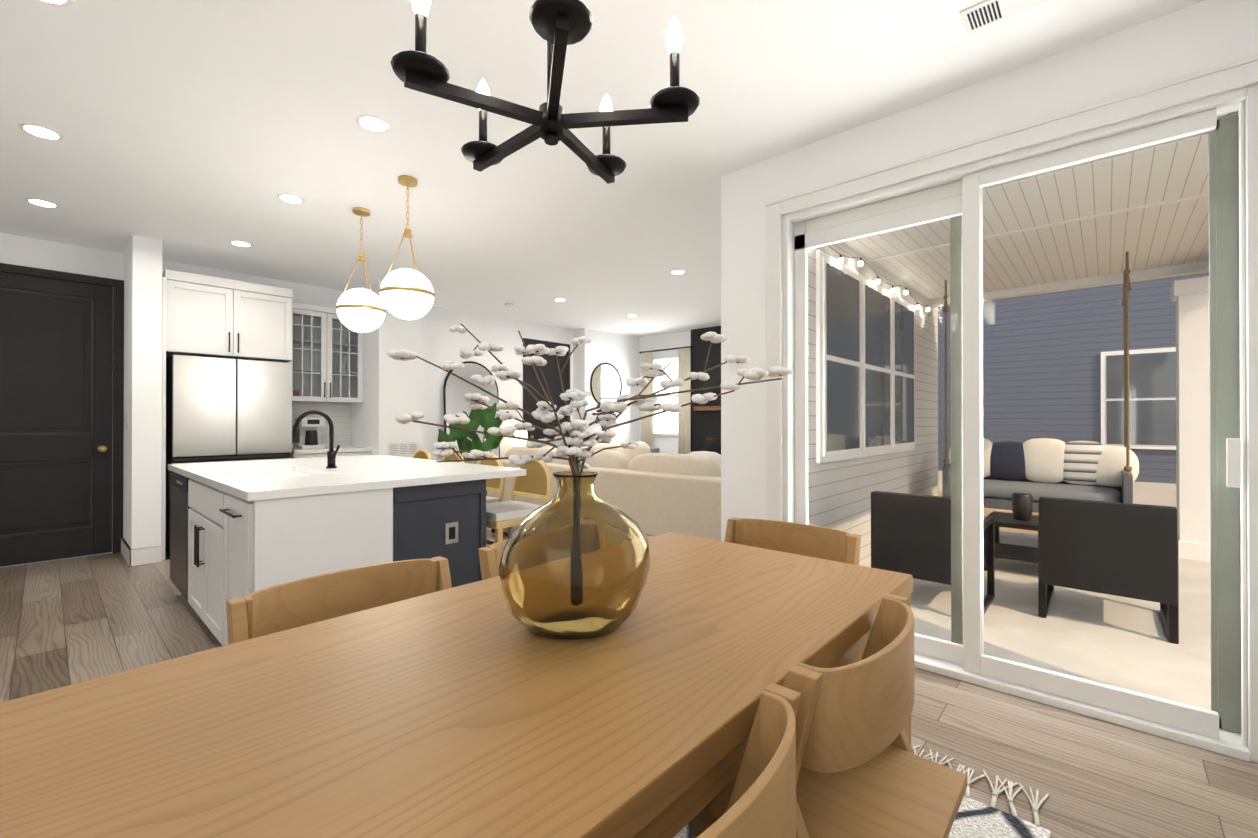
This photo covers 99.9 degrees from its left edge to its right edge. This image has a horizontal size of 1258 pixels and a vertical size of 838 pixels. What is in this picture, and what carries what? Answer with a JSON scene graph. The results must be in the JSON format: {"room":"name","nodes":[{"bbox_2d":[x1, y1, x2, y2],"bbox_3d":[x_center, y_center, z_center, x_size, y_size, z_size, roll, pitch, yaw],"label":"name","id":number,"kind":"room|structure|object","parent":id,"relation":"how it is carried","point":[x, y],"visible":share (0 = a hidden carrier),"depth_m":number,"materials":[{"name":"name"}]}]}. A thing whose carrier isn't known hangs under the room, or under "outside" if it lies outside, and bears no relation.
{"room":"dining room","nodes":[
{"label":"dining room","id":0,"kind":"room"},
{"bbox_2d":[123,235,161,548],"bbox_3d":[-4.412,-0.157,4.786,0.750,2.800,0.190,0,0,42],"label":"wall","id":1,"kind":"structure","parent":0,"point":[142,490],"depth_m":4.54,"materials":[{"name":"paint"}]},
{"bbox_2d":[125,415,127,428],"bbox_3d":[-4.463,0.028,4.693,0.080,0.130,0.014,0,0,42],"label":"switch plate","id":2,"kind":"object","parent":1,"relation":"attached to","point":[126,421],"visible":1,"depth_m":4.69,"materials":[{"name":"white plastic"}]},
{"bbox_2d":[121,537,133,566],"bbox_3d":[-4.470,1.173,4.694,0.750,0.140,0.016,0,0,42],"label":"baseboard","id":3,"kind":"structure","parent":1,"relation":"attached to","point":[128,553],"depth_m":4.57,"materials":[{"name":"white wood"}]},
{"bbox_2d":[0,233,572,567],"bbox_3d":[-3.877,-0.152,6.048,0.150,2.800,11.600,0,0,42],"label":"wall","id":4,"kind":"structure","parent":0,"point":[442,343],"depth_m":7.23,"materials":[{"name":"paint"}]},
{"bbox_2d":[0,263,123,566],"bbox_3d":[-5.068,-0.028,4.543,0.104,2.540,1.050,0,0,42],"label":"door","id":5,"kind":"structure","parent":4,"relation":"attached to","point":[61,371],"depth_m":4.65,"materials":[{"name":"black wood"}]},
{"bbox_2d":[162,269,292,362],"bbox_3d":[-4.033,-0.965,5.281,0.647,0.731,0.990,0,0,42],"label":"upper cabinet","id":6,"kind":"object","parent":4,"relation":"attached to","point":[203,315],"depth_m":5.02,"materials":[{"name":"white wood"}]},
{"bbox_2d":[443,361,499,463],"bbox_3d":[-2.250,0.199,7.622,0.119,2.070,0.880,0,0,42],"label":"mirror","id":7,"kind":"object","parent":4,"relation":"attached to","point":[456,389],"visible":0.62,"depth_m":7.55,"materials":[{"name":"black mirror"}]},
{"bbox_2d":[523,338,569,439],"bbox_3d":[-1.323,-0.011,8.699,0.078,2.540,0.980,0,0,42],"label":"door","id":8,"kind":"structure","parent":4,"relation":"attached to","point":[550,370],"depth_m":8.68,"materials":[{"name":"black wood"}]},
{"bbox_2d":[351,281,423,457],"bbox_3d":[-2.928,-0.151,6.389,0.800,2.800,0.520,0,0,42],"label":"wall","id":9,"kind":"structure","parent":0,"point":[392,388],"depth_m":6.10,"materials":[{"name":"paint"}]},
{"bbox_2d":[388,442,417,455],"bbox_3d":[-2.617,0.348,6.127,0.009,0.160,0.350,0,0,42],"label":"air vent","id":10,"kind":"object","parent":9,"relation":"in","point":[402,448],"visible":0.94,"depth_m":6.12,"materials":[{"name":"metal"}]},
{"bbox_2d":[511,430,527,445],"bbox_3d":[-1.657,0.696,8.014,0.400,1.120,0.400,0,0,42],"label":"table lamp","id":11,"kind":"object","parent":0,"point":[518,442],"visible":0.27,"depth_m":7.91,"materials":[{"name":"white fabric"}]},
{"bbox_2d":[0,0,1204,337],"bbox_3d":[-1.022,-1.612,3.470,7.850,0.100,11.600,0,0,42],"label":"ceiling","id":12,"kind":"structure","parent":0,"point":[200,132],"depth_m":2.82,"materials":[{"name":"paint"}]},
{"bbox_2d":[18,123,63,139],"bbox_3d":[-3.198,-1.562,2.877,0.170,0.005,0.170,0,0,42],"label":"recessed light","id":13,"kind":"object","parent":12,"relation":"in","point":[41,131],"visible":1,"depth_m":2.87,"materials":[{"name":"white plastic"}]},
{"bbox_2d":[25,198,59,207],"bbox_3d":[-4.236,-1.558,3.816,0.170,0.005,0.170,0,0,42],"label":"recessed light","id":14,"kind":"object","parent":12,"relation":"in","point":[41,202],"visible":1,"depth_m":3.80,"materials":[{"name":"white plastic"}]},
{"bbox_2d":[39,0,72,6],"bbox_3d":[-2.146,-1.565,1.924,0.170,0.005,0.170,0,0,42],"label":"recessed light","id":15,"kind":"object","parent":12,"relation":"in","point":[64,3],"visible":1,"depth_m":1.98,"materials":[{"name":"white plastic"}]},
{"bbox_2d":[229,240,252,246],"bbox_3d":[-3.445,-1.554,4.691,0.170,0.005,0.170,0,0,42],"label":"recessed light","id":16,"kind":"object","parent":12,"relation":"in","point":[240,243],"visible":1,"depth_m":4.67,"materials":[{"name":"white plastic"}]},
{"bbox_2d":[277,193,304,202],"bbox_3d":[-2.392,-1.558,3.738,0.170,0.005,0.170,0,0,42],"label":"recessed light","id":17,"kind":"object","parent":12,"relation":"in","point":[291,198],"visible":1,"depth_m":3.73,"materials":[{"name":"white plastic"}]},
{"bbox_2d":[336,207,385,332],"bbox_3d":[-1.998,-1.104,3.947,0.338,0.912,0.336,0,0,42],"label":"pendant light","id":18,"kind":"object","parent":12,"relation":"hanging from","point":[362,310],"visible":0.96,"depth_m":3.85,"materials":[{"name":"white glass"}]},
{"bbox_2d":[355,114,390,131],"bbox_3d":[-1.354,-1.562,2.799,0.170,0.005,0.170,0,0,42],"label":"recessed light","id":19,"kind":"object","parent":12,"relation":"in","point":[373,123],"visible":1,"depth_m":2.79,"materials":[{"name":"white plastic"}]},
{"bbox_2d":[379,175,434,319],"bbox_3d":[-1.442,-1.106,3.443,0.338,0.912,0.336,0,0,42],"label":"pendant light","id":20,"kind":"object","parent":12,"relation":"hanging from","point":[406,294],"visible":1,"depth_m":3.35,"materials":[{"name":"white glass"}]},
{"bbox_2d":[505,303,513,306],"bbox_3d":[-1.611,-1.533,7.105,0.120,0.030,0.120,0,0,42],"label":"smoke detector","id":21,"kind":"object","parent":12,"relation":"attached to","point":[509,305],"visible":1,"depth_m":7.07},
{"bbox_2d":[390,0,699,183],"bbox_3d":[-0.197,-1.101,1.224,0.618,0.940,0.645,0,0,42],"label":"chandelier","id":22,"kind":"object","parent":12,"relation":"hanging from","point":[559,26],"visible":1,"depth_m":1.16,"materials":[{"name":"black metal"}]},
{"bbox_2d":[554,298,566,300],"bbox_3d":[-0.890,-1.546,6.857,0.170,0.005,0.170,0,0,42],"label":"recessed light","id":23,"kind":"object","parent":12,"relation":"in","point":[559,299],"visible":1,"depth_m":6.83,"materials":[{"name":"white plastic"}]},
{"bbox_2d":[670,270,685,273],"bbox_3d":[0.518,-1.551,5.582,0.170,0.005,0.170,0,0,42],"label":"recessed light","id":24,"kind":"object","parent":12,"relation":"in","point":[678,271],"visible":1,"depth_m":5.56,"materials":[{"name":"white plastic"}]},
{"bbox_2d":[959,0,1048,34],"bbox_3d":[1.463,-1.563,1.962,0.380,0.009,0.150,0,0,42],"label":"ceiling vent","id":25,"kind":"object","parent":12,"relation":"in","point":[981,15],"visible":1,"depth_m":2.02,"materials":[{"name":"white metal"}]},
{"bbox_2d":[573,328,638,445],"bbox_3d":[-0.389,-0.138,9.567,0.300,2.800,1.400,0,0,42],"label":"wall","id":26,"kind":"structure","parent":0,"point":[619,353],"depth_m":9.41,"materials":[{"name":"paint"}]},
{"bbox_2d":[590,363,621,403],"bbox_3d":[-0.397,-0.599,9.320,0.022,0.780,0.780,0,0,42],"label":"round mirror","id":27,"kind":"object","parent":26,"relation":"attached to","point":[605,382],"visible":0.79,"depth_m":9.30,"materials":[{"name":"black mirror"}]},
{"bbox_2d":[0,527,1257,837],"bbox_3d":[-1.022,1.288,3.459,7.850,0.100,11.600,0,0,42],"label":"floor","id":28,"kind":"structure","parent":0,"point":[70,621],"depth_m":2.12,"materials":[{"name":"brown wood"}]},
{"bbox_2d":[165,355,291,555],"bbox_3d":[-3.981,0.337,5.240,0.739,1.815,0.925,0,0,42],"label":"fridge","id":29,"kind":"object","parent":28,"relation":"on","point":[222,409],"visible":0.5,"depth_m":4.93,"materials":[{"name":"silver metal"}]},
{"bbox_2d":[170,470,492,645],"bbox_3d":[-2.042,0.798,3.437,2.150,0.880,1.247,0,0,42],"label":"kitchen island","id":30,"kind":"object","parent":28,"relation":"on","point":[242,529],"depth_m":2.71,"materials":[{"name":"wood"}]},
{"bbox_2d":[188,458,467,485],"bbox_3d":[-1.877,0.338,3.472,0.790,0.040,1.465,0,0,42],"label":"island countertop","id":31,"kind":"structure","parent":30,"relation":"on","point":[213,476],"depth_m":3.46,"materials":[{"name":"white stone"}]},
{"bbox_2d":[236,470,311,477],"bbox_3d":[-2.141,0.456,3.180,0.814,0.222,0.464,0,0,42],"label":"sink","id":32,"kind":"object","parent":31,"relation":"in","point":[243,473],"depth_m":3.41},
{"bbox_2d":[292,410,339,468],"bbox_3d":[-1.969,0.131,3.327,0.114,0.372,0.256,0,0,42],"label":"faucet","id":33,"kind":"object","parent":31,"relation":"on","point":[331,457],"visible":1,"depth_m":3.38,"materials":[{"name":"black metal"}]},
{"bbox_2d":[216,463,525,501],"bbox_3d":[-1.362,0.336,3.005,0.600,0.040,1.465,0,0,42],"label":"island countertop","id":34,"kind":"structure","parent":30,"relation":"on","point":[296,485],"depth_m":2.75,"materials":[{"name":"white stone"}]},
{"bbox_2d":[291,449,371,457],"bbox_3d":[-3.432,0.808,5.961,0.617,0.880,0.784,0,0,42],"label":"base cabinet","id":35,"kind":"object","parent":28,"relation":"on","point":[348,452],"depth_m":5.80,"materials":[{"name":"white wood"}]},
{"bbox_2d":[292,445,364,452],"bbox_3d":[-3.429,0.348,5.959,0.627,0.040,0.784,0,0,42],"label":"countertop","id":36,"kind":"structure","parent":35,"relation":"on","point":[342,448],"depth_m":5.76,"materials":[{"name":"white stone"}]},
{"bbox_2d":[295,418,324,448],"bbox_3d":[-3.558,0.156,5.893,0.240,0.340,0.230,0,0,42],"label":"coffee maker","id":37,"kind":"object","parent":36,"relation":"on","point":[310,433],"visible":0.9,"depth_m":5.83,"materials":[{"name":"white plastic"}]},
{"bbox_2d":[412,449,431,459],"bbox_3d":[-2.044,0.757,4.679,0.464,0.974,0.489,0,0,42],"label":"bar stool","id":38,"kind":"object","parent":28,"relation":"on","point":[422,453],"visible":0.06,"depth_m":4.83,"materials":[{"name":"brown wood"}]},
{"bbox_2d":[441,453,464,462],"bbox_3d":[-1.637,0.756,4.310,0.464,0.974,0.489,0,0,42],"label":"bar stool","id":39,"kind":"object","parent":28,"relation":"on","point":[453,456],"visible":0.04,"depth_m":4.46,"materials":[{"name":"brown wood"}]},
{"bbox_2d":[438,403,502,495],"bbox_3d":[-1.922,0.502,6.862,0.839,1.498,0.843,0,0,42],"label":"floor plant","id":40,"kind":"object","parent":28,"relation":"on","point":[486,419],"visible":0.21,"depth_m":6.64,"materials":[{"name":"green plant"}]},
{"bbox_2d":[476,454,504,543],"bbox_3d":[-1.229,0.755,3.941,0.464,0.974,0.489,0,0,42],"label":"bar stool","id":41,"kind":"object","parent":28,"relation":"on","point":[496,485],"visible":0.17,"depth_m":4.01,"materials":[{"name":"brown wood"}]},
{"bbox_2d":[486,458,551,542],"bbox_3d":[-0.821,0.753,3.572,0.464,0.974,0.489,0,0,42],"label":"bar stool","id":42,"kind":"object","parent":28,"relation":"on","point":[535,482],"visible":0.4,"depth_m":3.62,"materials":[{"name":"brown wood"}]},
{"bbox_2d":[487,439,720,540],"bbox_3d":[0.340,0.731,5.660,3.020,1.030,2.350,0,0,42],"label":"sofa","id":43,"kind":"object","parent":28,"relation":"on","point":[649,492],"visible":0.46,"depth_m":4.28,"materials":[{"name":"fabric"}]},
{"bbox_2d":[650,448,659,452],"bbox_3d":[0.344,0.847,8.361,0.700,0.820,0.700,0,0,42],"label":"accent chair","id":44,"kind":"object","parent":28,"relation":"on","point":[655,450],"visible":0.06,"depth_m":7.90,"materials":[{"name":"grey fabric"}]},
{"bbox_2d":[673,745,1049,837],"bbox_3d":[-0.146,1.219,1.275,1.678,0.021,2.737,0,0,42],"label":"rug","id":45,"kind":"object","parent":28,"relation":"on","point":[975,818],"visible":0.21,"depth_m":1.61,"materials":[{"name":"white fabric"}]},
{"bbox_2d":[226,556,451,644],"bbox_3d":[-0.707,0.823,1.395,0.578,0.787,0.545,0,0,42],"label":"dining chair","id":46,"kind":"object","parent":45,"relation":"on","point":[292,604],"visible":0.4,"depth_m":1.47,"materials":[{"name":"brown wood"}]},
{"bbox_2d":[0,532,912,837],"bbox_3d":[-0.132,0.842,1.188,0.921,0.747,1.935,0,0,42],"label":"dining table","id":47,"kind":"object","parent":45,"relation":"on","point":[474,710],"visible":0.73,"depth_m":0.83,"materials":[{"name":"brown wood"}]},
{"bbox_2d":[387,323,793,639],"bbox_3d":[-0.145,0.125,1.173,0.794,0.686,0.722,0,0,42],"label":"vase","id":48,"kind":"object","parent":47,"relation":"on","point":[575,562],"visible":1,"depth_m":1.11,"materials":[{"name":"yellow glass"}]},
{"bbox_2d":[478,539,507,579],"bbox_3d":[-0.251,0.825,1.899,0.578,0.787,0.545,0,0,42],"label":"dining chair","id":49,"kind":"object","parent":45,"relation":"on","point":[490,557],"visible":0.08,"depth_m":1.74,"materials":[{"name":"brown wood"}]},
{"bbox_2d":[696,683,800,837],"bbox_3d":[0.017,0.820,0.686,0.578,0.787,0.545,0,0,42],"label":"dining chair","id":50,"kind":"object","parent":45,"relation":"on","point":[762,803],"visible":0.98,"depth_m":0.69,"materials":[{"name":"brown wood"}]},
{"bbox_2d":[724,517,861,661],"bbox_3d":[0.600,0.832,2.080,0.545,0.800,0.578,0,0,42],"label":"dining chair","id":51,"kind":"object","parent":45,"relation":"on","point":[815,541],"visible":0.35,"depth_m":2.19,"materials":[{"name":"brown wood"}]},
{"bbox_2d":[692,593,966,837],"bbox_3d":[0.420,0.822,1.131,0.578,0.787,0.545,0,0,42],"label":"dining chair","id":52,"kind":"object","parent":45,"relation":"on","point":[863,770],"visible":0.75,"depth_m":1.02,"materials":[{"name":"brown wood"}]},
{"bbox_3d":[-0.176,0.881,9.269,0.350,0.760,1.150,0,0,42],"label":"console table","id":53,"kind":"object","parent":28,"relation":"on","visible":0},
{"bbox_2d":[592,404,615,443],"bbox_3d":[-0.371,0.096,8.977,0.428,0.805,0.551,0,0,42],"label":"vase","id":54,"kind":"object","parent":53,"relation":"on","point":[601,413],"visible":0.19,"depth_m":8.89,"materials":[{"name":"green ceramic"}]},
{"bbox_2d":[639,331,690,453],"bbox_3d":[1.881,-0.142,8.558,5.020,2.800,0.150,0,0,42],"label":"wall","id":55,"kind":"structure","parent":0,"point":[666,444],"depth_m":9.58,"materials":[{"name":"paint"}]},
{"bbox_2d":[653,355,677,436],"bbox_3d":[0.701,-0.413,9.506,0.760,1.450,0.030,0,0,42],"label":"living room window","id":56,"kind":"structure","parent":55,"relation":"in","point":[665,423],"depth_m":9.53,"materials":[{"name":"white glass"}]},
{"bbox_2d":[639,345,692,453],"bbox_3d":[0.644,-0.011,9.441,1.208,2.504,0.048,0,0,42],"label":"curtain","id":57,"kind":"object","parent":56,"relation":"hanging from","point":[684,414],"visible":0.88,"depth_m":9.19,"materials":[{"name":"fabric"}]},
{"bbox_2d":[691,326,720,454],"bbox_3d":[1.669,-0.142,8.540,1.670,2.799,0.160,0,0,42],"label":"wall panel","id":58,"kind":"object","parent":55,"relation":"attached to","point":[705,426],"visible":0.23,"depth_m":8.88,"materials":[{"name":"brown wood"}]},
{"bbox_2d":[808,242,937,562],"bbox_3d":[2.372,-0.086,5.099,0.110,2.940,4.620,0,0,42],"label":"wall","id":59,"kind":"structure","parent":0,"point":[821,483],"depth_m":4.85,"materials":[{"name":"white wood"}]},
{"bbox_2d":[816,249,914,462],"bbox_3d":[2.283,-0.462,4.884,0.048,1.590,2.600,0,0,42],"label":"windows","id":60,"kind":"structure","parent":59,"relation":"in","point":[877,399],"depth_m":4.52,"materials":[{"name":"clear glass"}]},
{"bbox_2d":[886,283,930,311],"bbox_3d":[2.927,-1.262,5.531,0.044,0.148,1.648,0,0,42],"label":"string lights","id":61,"kind":"object","parent":59,"relation":"hanging from","point":[892,290],"depth_m":5.45},
{"bbox_2d":[721,0,1257,540],"bbox_3d":[1.580,-0.166,2.600,2.530,2.800,0.150,0,0,42],"label":"wall","id":62,"kind":"structure","parent":0,"point":[1201,36],"depth_m":2.69,"materials":[{"name":"paint"}]},
{"bbox_2d":[765,55,1257,762],"bbox_3d":[1.627,-0.029,2.546,2.022,2.527,0.186,0,0,42],"label":"door frame","id":63,"kind":"structure","parent":62,"relation":"attached to","point":[1227,723],"depth_m":2.27,"materials":[{"name":"white plastic"}]},
{"bbox_2d":[844,114,1236,307],"bbox_3d":[3.241,-1.410,4.082,2.550,0.300,4.270,0,0,42],"label":"ceiling","id":64,"kind":"structure","parent":0,"point":[895,256],"depth_m":4.16,"materials":[{"name":"beige wood"}]},
{"bbox_2d":[828,245,882,283],"bbox_3d":[1.873,-1.265,4.366,0.044,0.153,1.259,0,0,42],"label":"string lights","id":65,"kind":"object","parent":64,"relation":"hanging from","point":[860,263],"depth_m":4.44},
{"bbox_2d":[942,251,1138,512],"bbox_3d":[4.077,-0.284,5.337,1.560,2.339,0.827,0,0,42],"label":"swing","id":66,"kind":"object","parent":64,"relation":"hanging from","point":[1069,459],"depth_m":5.21,"materials":[{"name":"grey fabric"}]},
{"label":"outside","id":67,"kind":"structure","parent":0,"visible":0},
{"bbox_2d":[938,491,1038,534],"bbox_3d":[14.164,1.506,15.731,60.000,0.160,36.220,0,0,42],"label":"ground","id":68,"kind":"structure","parent":67,"point":[986,512],"depth_m":7.63,"materials":[{"name":"beige concrete"}]},
{"bbox_2d":[938,273,1208,507],"bbox_3d":[12.767,-3.108,4.518,37.000,9.300,0.350,0,0,42],"label":"exterior wall","id":69,"kind":"structure","parent":68,"relation":"on","point":[1160,375],"depth_m":8.93,"materials":[{"name":"blue wood"}]},
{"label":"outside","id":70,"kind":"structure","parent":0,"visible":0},
{"bbox_2d":[859,531,1210,709],"bbox_3d":[3.205,1.310,4.070,2.500,0.100,4.220,0,0,42],"label":"floor","id":71,"kind":"structure","parent":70,"point":[1115,633],"depth_m":3.15,"materials":[{"name":"concrete"}]},
{"bbox_2d":[871,491,994,613],"bbox_3d":[2.107,0.878,3.663,0.620,0.760,0.680,0,0,42],"label":"patio chair","id":72,"kind":"object","parent":71,"relation":"on","point":[917,558],"depth_m":3.46,"materials":[{"name":"black metal"}]},
{"bbox_2d":[984,492,1038,570],"bbox_3d":[3.358,0.941,4.419,0.600,0.640,0.600,0,0,42],"label":"patio table","id":73,"kind":"object","parent":71,"relation":"on","point":[1009,520],"depth_m":4.38,"materials":[{"name":"black metal"}]},
{"bbox_2d":[1038,497,1178,643],"bbox_3d":[3.042,0.877,3.384,0.620,0.760,0.680,0,0,42],"label":"patio chair","id":74,"kind":"object","parent":71,"relation":"on","point":[1132,524],"depth_m":3.11,"materials":[{"name":"black metal"}]},
{"bbox_2d":[1171,276,1209,562],"bbox_3d":[5.173,0.003,4.803,0.320,2.520,0.320,0,0,42],"label":"porch column","id":75,"kind":"structure","parent":71,"relation":"on","point":[1199,346],"depth_m":4.73,"materials":[{"name":"white paint"}]}
]}

